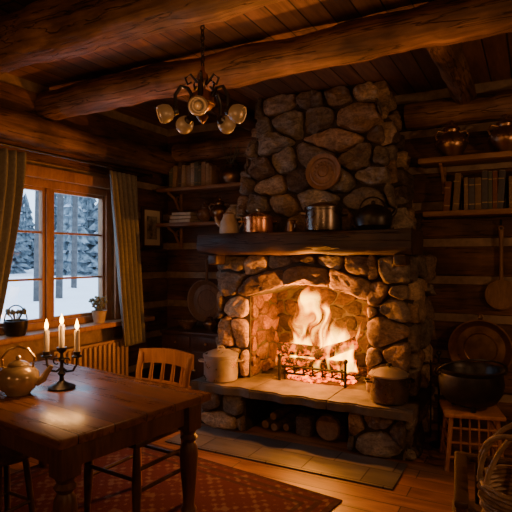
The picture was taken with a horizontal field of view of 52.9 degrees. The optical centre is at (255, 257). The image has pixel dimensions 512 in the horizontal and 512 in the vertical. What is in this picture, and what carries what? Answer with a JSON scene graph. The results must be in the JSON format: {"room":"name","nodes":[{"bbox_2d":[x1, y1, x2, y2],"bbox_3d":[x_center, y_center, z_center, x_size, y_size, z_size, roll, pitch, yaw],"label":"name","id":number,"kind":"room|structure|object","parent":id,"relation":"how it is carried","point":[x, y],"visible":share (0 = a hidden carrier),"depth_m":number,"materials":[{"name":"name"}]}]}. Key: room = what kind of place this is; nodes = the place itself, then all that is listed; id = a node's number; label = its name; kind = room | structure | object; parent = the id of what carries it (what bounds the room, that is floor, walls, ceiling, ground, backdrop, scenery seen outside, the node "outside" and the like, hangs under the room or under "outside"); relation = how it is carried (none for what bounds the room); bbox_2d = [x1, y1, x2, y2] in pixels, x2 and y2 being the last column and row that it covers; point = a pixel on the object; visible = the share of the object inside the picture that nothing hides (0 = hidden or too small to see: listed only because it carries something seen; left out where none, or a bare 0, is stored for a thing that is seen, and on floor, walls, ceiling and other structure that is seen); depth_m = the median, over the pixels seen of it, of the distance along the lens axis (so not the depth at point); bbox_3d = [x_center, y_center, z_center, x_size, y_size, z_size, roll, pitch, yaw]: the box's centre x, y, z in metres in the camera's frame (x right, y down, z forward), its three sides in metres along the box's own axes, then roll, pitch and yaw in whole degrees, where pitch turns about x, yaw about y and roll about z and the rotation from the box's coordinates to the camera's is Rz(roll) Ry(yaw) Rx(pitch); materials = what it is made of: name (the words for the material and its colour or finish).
{"room":"traditional dwelling","nodes":[
{"label":"traditional dwelling","id":0,"kind":"room"},
{"bbox_2d":[0,73,167,378],"bbox_3d":[-2.596,-0.015,3.442,0.225,3.030,6.600,0,0,28],"label":"wall","id":1,"kind":"structure","parent":0,"point":[18,94],"depth_m":5.37,"materials":[{"name":"brown wood"}]},
{"bbox_2d":[0,164,120,334],"bbox_3d":[-1.873,-0.085,4.660,0.162,1.430,1.750,0,0,28],"label":"window","id":2,"kind":"structure","parent":1,"relation":"in","point":[46,188],"depth_m":4.75,"materials":[{"name":"brown wood"}]},
{"bbox_2d":[0,142,152,177],"bbox_3d":[-1.715,-0.875,4.586,0.242,0.044,2.194,0,0,28],"label":"curtain rod","id":3,"kind":"object","parent":1,"relation":"attached to","point":[1,143],"visible":0.95,"depth_m":4.54,"materials":[{"name":"wood"}]},
{"bbox_2d":[0,148,25,320],"bbox_3d":[-1.984,-0.039,3.873,0.075,1.602,0.542,0,0,28],"label":"linen curtain","id":4,"kind":"object","parent":3,"relation":"hanging from","point":[12,162],"visible":1,"depth_m":3.99,"materials":[{"name":"fabric"}]},
{"bbox_2d":[110,170,145,346],"bbox_3d":[-1.283,0.026,5.175,0.076,1.733,0.545,0,0,28],"label":"linen curtain","id":5,"kind":"object","parent":3,"relation":"hanging from","point":[124,194],"visible":1,"depth_m":5.15,"materials":[{"name":"fabric"}]},
{"bbox_2d":[0,315,154,345],"bbox_3d":[-1.856,0.660,4.463,0.200,0.050,2.800,0,0,28],"label":"window sill","id":6,"kind":"structure","parent":1,"relation":"attached to","point":[53,332],"depth_m":4.59,"materials":[{"name":"brown wood"}]},
{"bbox_2d":[3,305,27,336],"bbox_3d":[-1.966,0.507,4.216,0.187,0.252,0.185,0,0,28],"label":"pot","id":7,"kind":"object","parent":6,"relation":"on","point":[13,327],"visible":1,"depth_m":4.17,"materials":[{"name":"metal"}]},
{"bbox_2d":[88,296,107,323],"bbox_3d":[-1.533,0.500,5.021,0.192,0.265,0.165,0,0,28],"label":"dried plant","id":8,"kind":"object","parent":6,"relation":"on","point":[99,315],"visible":1,"depth_m":4.98,"materials":[{"name":"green plant"}]},
{"bbox_2d":[0,107,177,175],"bbox_3d":[-2.451,-1.074,3.337,0.286,0.322,6.052,0,0,28],"label":"wooden beam","id":9,"kind":"structure","parent":1,"relation":"attached to","point":[15,127],"depth_m":4.69,"materials":[{"name":"brown wood"}]},
{"bbox_2d":[141,206,162,248],"bbox_3d":[-1.172,-0.340,5.810,0.032,0.465,0.355,0,0,28],"label":"framed picture","id":10,"kind":"object","parent":1,"relation":"attached to","point":[151,235],"visible":1,"depth_m":5.80,"materials":[{"name":"brown wood"}]},
{"bbox_2d":[0,0,511,128],"bbox_3d":[-0.084,-1.580,2.090,5.930,0.100,6.600,0,0,28],"label":"ceiling","id":11,"kind":"structure","parent":0,"point":[489,59],"depth_m":3.93,"materials":[{"name":"brown wood"}]},
{"bbox_2d":[0,0,283,73],"bbox_3d":[0.074,-1.352,2.383,5.474,0.366,0.354,0,0,28],"label":"ceiling beam","id":12,"kind":"structure","parent":11,"relation":"attached to","point":[43,31],"depth_m":2.79,"materials":[{"name":"brown wood"}]},
{"bbox_2d":[156,25,246,133],"bbox_3d":[-0.295,-1.139,2.940,0.501,0.779,0.499,0,0,28],"label":"chandelier","id":13,"kind":"object","parent":11,"relation":"hanging from","point":[201,101],"visible":0.88,"depth_m":2.90,"materials":[{"name":"metal"}]},
{"bbox_2d":[177,95,256,130],"bbox_3d":[-0.374,-1.426,4.824,0.179,0.180,1.541,0,0,28],"label":"cross beam","id":14,"kind":"structure","parent":11,"relation":"attached to","point":[249,123],"depth_m":4.89,"materials":[{"name":"brown wood"}]},
{"bbox_2d":[35,0,511,119],"bbox_3d":[0.550,-1.361,3.269,5.471,0.303,0.293,0,0,28],"label":"ceiling beam","id":15,"kind":"structure","parent":11,"relation":"attached to","point":[433,23],"depth_m":3.33,"materials":[{"name":"brown wood"}]},
{"bbox_2d":[426,43,476,103],"bbox_3d":[1.474,-1.403,3.829,0.219,0.217,1.541,0,0,28],"label":"cross beam","id":16,"kind":"structure","parent":11,"relation":"attached to","point":[450,60],"depth_m":3.67,"materials":[{"name":"brown wood"}]},
{"bbox_2d":[2,422,511,511],"bbox_3d":[-0.084,1.560,2.090,5.930,0.120,6.600,0,0,28],"label":"floor","id":17,"kind":"structure","parent":0,"point":[424,485],"depth_m":3.57,"materials":[{"name":"brown wood"}]},
{"bbox_2d":[51,338,127,375],"bbox_3d":[-1.560,1.160,4.929,0.090,0.680,0.950,0,0,28],"label":"radiator","id":18,"kind":"object","parent":17,"relation":"on","point":[109,355],"visible":0.31,"depth_m":5.00,"materials":[{"name":"metal"}]},
{"bbox_2d":[1,443,341,511],"bbox_3d":[-0.830,1.495,3.014,2.040,0.009,1.840,0,0,35],"label":"patterned rug","id":19,"kind":"object","parent":17,"relation":"on","point":[219,487],"visible":0.59,"depth_m":3.29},
{"bbox_2d":[0,444,35,511],"bbox_3d":[-1.382,1.264,2.811,0.350,0.451,0.350,0,0,28],"label":"wooden stool","id":20,"kind":"object","parent":19,"relation":"on","point":[8,456],"visible":0.68,"depth_m":2.83,"materials":[{"name":"brown wood"}]},
{"bbox_2d":[0,359,210,511],"bbox_3d":[-1.172,1.120,2.965,1.600,0.740,0.950,0,0,36],"label":"dining table","id":21,"kind":"object","parent":19,"relation":"on","point":[106,413],"visible":0.97,"depth_m":2.58,"materials":[{"name":"brown wood"}]},
{"bbox_2d":[0,345,53,396],"bbox_3d":[-1.292,0.615,2.856,0.266,0.267,0.218,0,0,-40],"label":"teapot","id":22,"kind":"object","parent":21,"relation":"on","point":[19,377],"visible":1,"depth_m":2.78,"materials":[{"name":"beige ceramic"}]},
{"bbox_2d":[41,314,81,390],"bbox_3d":[-1.118,0.533,2.965,0.206,0.429,0.158,0,0,34],"label":"candelabra","id":23,"kind":"object","parent":21,"relation":"on","point":[61,385],"visible":1,"depth_m":2.95,"materials":[{"name":"metal"}]},
{"bbox_2d":[84,348,193,511],"bbox_3d":[-0.692,1.036,3.096,0.454,0.904,0.529,0,0,32],"label":"dining chair","id":24,"kind":"object","parent":19,"relation":"on","point":[180,358],"visible":0.54,"depth_m":3.07,"materials":[{"name":"brown wood"}]},
{"bbox_2d":[160,325,217,390],"bbox_3d":[-0.569,1.134,5.545,0.810,0.732,0.506,0,0,28],"label":"base cabinet","id":25,"kind":"object","parent":17,"relation":"on","point":[198,340],"visible":0.41,"depth_m":5.37,"materials":[{"name":"brown wood"}]},
{"bbox_2d":[177,320,197,328],"bbox_3d":[-0.744,0.724,5.580,0.230,0.085,0.230,0,0,28],"label":"wooden bowl","id":26,"kind":"object","parent":25,"relation":"on","point":[185,324],"visible":1,"depth_m":5.52,"materials":[{"name":"brown wood"}]},
{"bbox_2d":[203,314,216,330],"bbox_3d":[-0.488,0.681,5.464,0.143,0.170,0.140,0,0,5],"label":"jar","id":27,"kind":"object","parent":25,"relation":"on","point":[209,324],"visible":1,"depth_m":5.42,"materials":[{"name":"brown metal"}]},
{"bbox_2d":[262,404,296,430],"bbox_3d":[0.258,1.418,4.618,0.279,0.146,0.446,0,0,28],"label":"firewood","id":28,"kind":"object","parent":17,"relation":"on","point":[278,419],"visible":0.9,"depth_m":4.50,"materials":[{"name":"brown wood"}]},
{"bbox_2d":[165,426,407,489],"bbox_3d":[0.178,1.494,3.959,1.840,0.012,0.460,0,0,28],"label":"hearth","id":29,"kind":"object","parent":17,"relation":"on","point":[371,471],"depth_m":3.86,"materials":[{"name":"stone"}]},
{"bbox_2d":[296,412,316,436],"bbox_3d":[0.428,1.415,4.381,0.150,0.170,0.160,0,0,28],"label":"log","id":30,"kind":"object","parent":17,"relation":"on","point":[305,422],"visible":0.97,"depth_m":4.32,"materials":[{"name":"brown wood"}]},
{"bbox_2d":[190,81,436,460],"bbox_3d":[0.513,-0.015,4.622,1.999,3.030,1.095,0,0,28],"label":"stone fireplace","id":31,"kind":"object","parent":17,"relation":"on","point":[373,287],"visible":0.91,"depth_m":4.48,"materials":[{"name":"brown stone"}]},
{"bbox_2d":[198,345,243,382],"bbox_3d":[-0.319,0.948,4.681,0.355,0.313,0.325,0,0,41],"label":"stockpot","id":32,"kind":"object","parent":31,"relation":"on","point":[220,364],"visible":1,"depth_m":4.56,"materials":[{"name":"metal"}]},
{"bbox_2d":[214,210,242,232],"bbox_3d":[-0.252,-0.334,4.731,0.196,0.222,0.190,0,0,-44],"label":"coffee pot","id":33,"kind":"object","parent":31,"relation":"on","point":[229,224],"visible":0.88,"depth_m":4.67,"materials":[{"name":"beige ceramic"}]},
{"bbox_2d":[238,208,278,232],"bbox_3d":[0.023,-0.333,4.599,0.331,0.220,0.272,0,0,-36],"label":"copper saucepan","id":34,"kind":"object","parent":31,"relation":"on","point":[255,222],"visible":0.92,"depth_m":4.50,"materials":[{"name":"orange metal"}]},
{"bbox_2d":[286,220,295,231],"bbox_3d":[0.312,-0.275,4.489,0.106,0.104,0.092,0,0,26],"label":"mug","id":35,"kind":"object","parent":31,"relation":"on","point":[291,224],"visible":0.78,"depth_m":4.45,"materials":[{"name":"brown metal"}]},
{"bbox_2d":[277,337,358,387],"bbox_3d":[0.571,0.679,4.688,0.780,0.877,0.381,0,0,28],"label":"grate","id":36,"kind":"object","parent":31,"relation":"on","point":[308,359],"visible":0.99,"depth_m":4.58,"materials":[{"name":"metal"}]},
{"bbox_2d":[299,198,347,230],"bbox_3d":[0.565,-0.362,4.318,0.355,0.278,0.325,0,0,41],"label":"lidded pot","id":37,"kind":"object","parent":31,"relation":"on","point":[320,216],"visible":0.91,"depth_m":4.19,"materials":[{"name":"grey metal"}]},
{"bbox_2d":[306,153,340,189],"bbox_3d":[0.579,-0.746,4.450,0.324,0.323,0.045,0,0,28],"label":"wall plate","id":38,"kind":"object","parent":31,"relation":"attached to","point":[323,171],"visible":1,"depth_m":4.44,"materials":[{"name":"brown wood"}]},
{"bbox_2d":[354,196,397,229],"bbox_3d":[0.939,-0.359,4.128,0.310,0.271,0.310,0,0,42],"label":"kettle","id":39,"kind":"object","parent":31,"relation":"on","point":[370,216],"visible":0.89,"depth_m":4.02,"materials":[{"name":"black metal"}]},
{"bbox_2d":[364,363,414,405],"bbox_3d":[1.029,0.957,3.978,0.346,0.295,0.304,0,0,-39],"label":"lidded saucepot","id":40,"kind":"object","parent":31,"relation":"on","point":[389,386],"visible":1,"depth_m":3.86,"materials":[{"name":"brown metal"}]},
{"bbox_2d":[316,414,341,440],"bbox_3d":[0.593,1.384,4.201,0.211,0.215,0.066,0,0,28],"label":"log slice","id":41,"kind":"object","parent":17,"relation":"on","point":[328,427],"visible":1,"depth_m":4.17,"materials":[{"name":"brown wood"}]},
{"bbox_2d":[429,351,446,448],"bbox_3d":[1.462,1.120,4.119,0.150,0.760,0.150,0,0,28],"label":"stand","id":42,"kind":"object","parent":17,"relation":"on","point":[436,444],"visible":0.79,"depth_m":4.11,"materials":[{"name":"metal"}]},
{"bbox_2d":[439,400,505,471],"bbox_3d":[1.563,1.295,3.747,0.400,0.409,0.382,0,0,14],"label":"stool","id":43,"kind":"object","parent":17,"relation":"on","point":[493,415],"visible":0.68,"depth_m":3.62,"materials":[{"name":"brown wood"}]},
{"bbox_2d":[434,359,507,412],"bbox_3d":[1.563,0.899,3.747,0.479,0.377,0.479,0,0,-28],"label":"cauldron","id":44,"kind":"object","parent":43,"relation":"on","point":[465,383],"visible":1,"depth_m":3.60,"materials":[{"name":"black metal"}]},
{"bbox_2d":[452,451,511,511],"bbox_3d":[1.035,1.176,1.964,0.540,0.642,0.520,0,0,21],"label":"armchair","id":45,"kind":"object","parent":17,"relation":"on","point":[461,502],"visible":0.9,"depth_m":2.15,"materials":[{"name":"brown wood"}]},
{"bbox_2d":[476,423,511,511],"bbox_3d":[1.030,0.839,1.955,0.354,0.441,0.354,0,0,31],"label":"wicker basket","id":46,"kind":"object","parent":45,"relation":"on","point":[493,497],"visible":1,"depth_m":1.97,"materials":[{"name":"wicker"}]},
{"bbox_2d":[167,79,511,423],"bbox_3d":[1.427,-0.015,4.896,5.930,3.030,0.225,0,0,28],"label":"wall","id":47,"kind":"structure","parent":0,"point":[466,250],"depth_m":4.65,"materials":[{"name":"brown wood"}]},
{"bbox_2d":[156,221,220,248],"bbox_3d":[-0.580,-0.250,5.673,1.080,0.280,0.300,0,0,28],"label":"wall shelf","id":48,"kind":"object","parent":47,"relation":"attached to","point":[181,225],"visible":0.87,"depth_m":5.72,"materials":[{"name":"brown wood"}]},
{"bbox_2d":[169,212,199,222],"bbox_3d":[-0.800,-0.451,5.790,0.313,0.117,0.210,0,0,28],"label":"stacked books","id":49,"kind":"object","parent":48,"relation":"on","point":[176,217],"visible":0.71,"depth_m":5.71,"materials":[{"name":"paper"}]},
{"bbox_2d":[196,202,211,221],"bbox_3d":[-0.563,-0.504,5.641,0.187,0.223,0.183,0,0,5],"label":"jar","id":50,"kind":"object","parent":48,"relation":"on","point":[203,214],"visible":0.8,"depth_m":5.58,"materials":[{"name":"brown ceramic"}]},
{"bbox_2d":[208,197,230,220],"bbox_3d":[-0.392,-0.524,5.537,0.217,0.264,0.221,0,0,34],"label":"jar","id":51,"kind":"object","parent":48,"relation":"on","point":[219,208],"visible":0.78,"depth_m":5.47,"materials":[{"name":"brown metal"}]},
{"bbox_2d":[226,204,236,215],"bbox_3d":[-0.229,-0.477,5.439,0.187,0.170,0.183,0,0,5],"label":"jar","id":52,"kind":"object","parent":48,"relation":"on","point":[233,207],"visible":0.42,"depth_m":5.37,"materials":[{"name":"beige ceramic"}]},
{"bbox_2d":[156,182,240,211],"bbox_3d":[-0.553,-0.640,5.659,1.140,0.280,0.300,0,0,28],"label":"wall shelf","id":53,"kind":"object","parent":47,"relation":"attached to","point":[234,186],"visible":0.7,"depth_m":5.65,"materials":[{"name":"brown wood"}]},
{"bbox_2d":[169,162,219,187],"bbox_3d":[-0.698,-0.929,5.812,0.579,0.298,0.177,0,0,28],"label":"books","id":54,"kind":"object","parent":53,"relation":"on","point":[197,173],"visible":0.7,"depth_m":5.72,"materials":[{"name":"paper"}]},
{"bbox_2d":[216,144,240,182],"bbox_3d":[-0.273,-1.000,5.506,0.250,0.435,0.277,0,0,-25],"label":"kettle","id":55,"kind":"object","parent":53,"relation":"on","point":[230,174],"visible":0.9,"depth_m":5.41,"materials":[{"name":"brown metal"}]},
{"bbox_2d":[187,256,219,321],"bbox_3d":[-0.559,0.347,5.776,0.474,0.739,0.071,0,0,28],"label":"skillet","id":56,"kind":"object","parent":47,"relation":"attached to","point":[202,295],"visible":0.84,"depth_m":5.79,"materials":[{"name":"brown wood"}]},
{"bbox_2d":[171,134,256,162],"bbox_3d":[-0.418,-1.206,5.688,1.132,0.232,0.220,0,0,28],"label":"trim","id":57,"kind":"structure","parent":47,"relation":"attached to","point":[209,149],"depth_m":5.65,"materials":[{"name":"brown wood"}]},
{"bbox_2d":[404,90,511,129],"bbox_3d":[2.554,-1.284,4.077,2.676,0.254,0.249,0,0,28],"label":"log beam","id":58,"kind":"structure","parent":47,"relation":"attached to","point":[424,114],"depth_m":4.43,"materials":[{"name":"brown wood"}]},
{"bbox_2d":[418,151,511,193],"bbox_3d":[2.427,-0.718,4.065,2.180,0.285,0.280,0,0,28],"label":"wall shelf","id":59,"kind":"object","parent":47,"relation":"attached to","point":[444,162],"visible":0.9,"depth_m":4.35,"materials":[{"name":"brown wood"}]},
{"bbox_2d":[434,120,469,156],"bbox_3d":[1.692,-1.025,4.450,0.268,0.326,0.272,0,0,34],"label":"jar","id":60,"kind":"object","parent":59,"relation":"on","point":[452,142],"visible":0.91,"depth_m":4.37,"materials":[{"name":"brown metal"}]},
{"bbox_2d":[487,114,511,151],"bbox_3d":[2.062,-1.025,4.251,0.268,0.326,0.272,0,0,34],"label":"jar","id":61,"kind":"object","parent":59,"relation":"on","point":[500,139],"visible":0.92,"depth_m":4.19,"materials":[{"name":"brown metal"}]},
{"bbox_2d":[423,208,511,218],"bbox_3d":[2.445,-0.258,4.056,2.140,0.285,0.280,0,0,28],"label":"wall shelf","id":62,"kind":"object","parent":47,"relation":"attached to","point":[501,211],"visible":1,"depth_m":4.30,"materials":[{"name":"brown wood"}]},
{"bbox_2d":[443,170,511,210],"bbox_3d":[2.295,-0.566,4.191,1.446,0.333,0.181,0,0,28],"label":"books","id":63,"kind":"object","parent":62,"relation":"on","point":[488,191],"visible":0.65,"depth_m":4.32,"materials":[{"name":"paper"}]},
{"bbox_2d":[442,412,511,434],"bbox_3d":[1.373,1.440,4.775,5.450,0.120,0.035,0,0,28],"label":"baseboard","id":64,"kind":"structure","parent":47,"relation":"attached to","point":[456,421],"depth_m":4.47,"materials":[{"name":"brown wood"}]},
{"bbox_2d":[448,314,511,367],"bbox_3d":[1.921,0.758,4.412,0.515,0.559,0.071,0,0,28],"label":"copper pan","id":65,"kind":"object","parent":47,"relation":"hanging from","point":[478,338],"visible":0.82,"depth_m":4.42,"materials":[{"name":"brown metal"}]},
{"bbox_3d":[2.078,-0.302,4.366,0.022,0.048,0.082,0,0,28],"label":"wall hook","id":66,"kind":"object","parent":47,"relation":"attached to","visible":0},
{"bbox_2d":[484,225,511,309],"bbox_3d":[2.078,0.082,4.365,0.260,0.716,0.046,0,0,28],"label":"paddle","id":67,"kind":"object","parent":66,"relation":"hanging from","point":[498,293],"visible":1,"depth_m":4.36,"materials":[{"name":"brown wood"}]},
{"label":"outside","id":68,"kind":"structure","parent":0,"visible":0},
{"bbox_2d":[0,268,97,322],"bbox_3d":[-19.533,0.836,21.307,46.000,1.287,55.000,0,0,28],"label":"snowy ground","id":69,"kind":"structure","parent":68,"point":[74,300],"depth_m":16.30,"materials":[{"name":"white snow"}]},
{"bbox_2d":[10,191,97,300],"bbox_3d":[-14.009,-2.850,27.082,27.769,9.304,48.354,0,0,28],"label":"pine forest","id":70,"kind":"object","parent":69,"relation":"on","point":[74,255],"visible":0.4,"depth_m":28.06,"materials":[{"name":"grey plant"}]}
]}

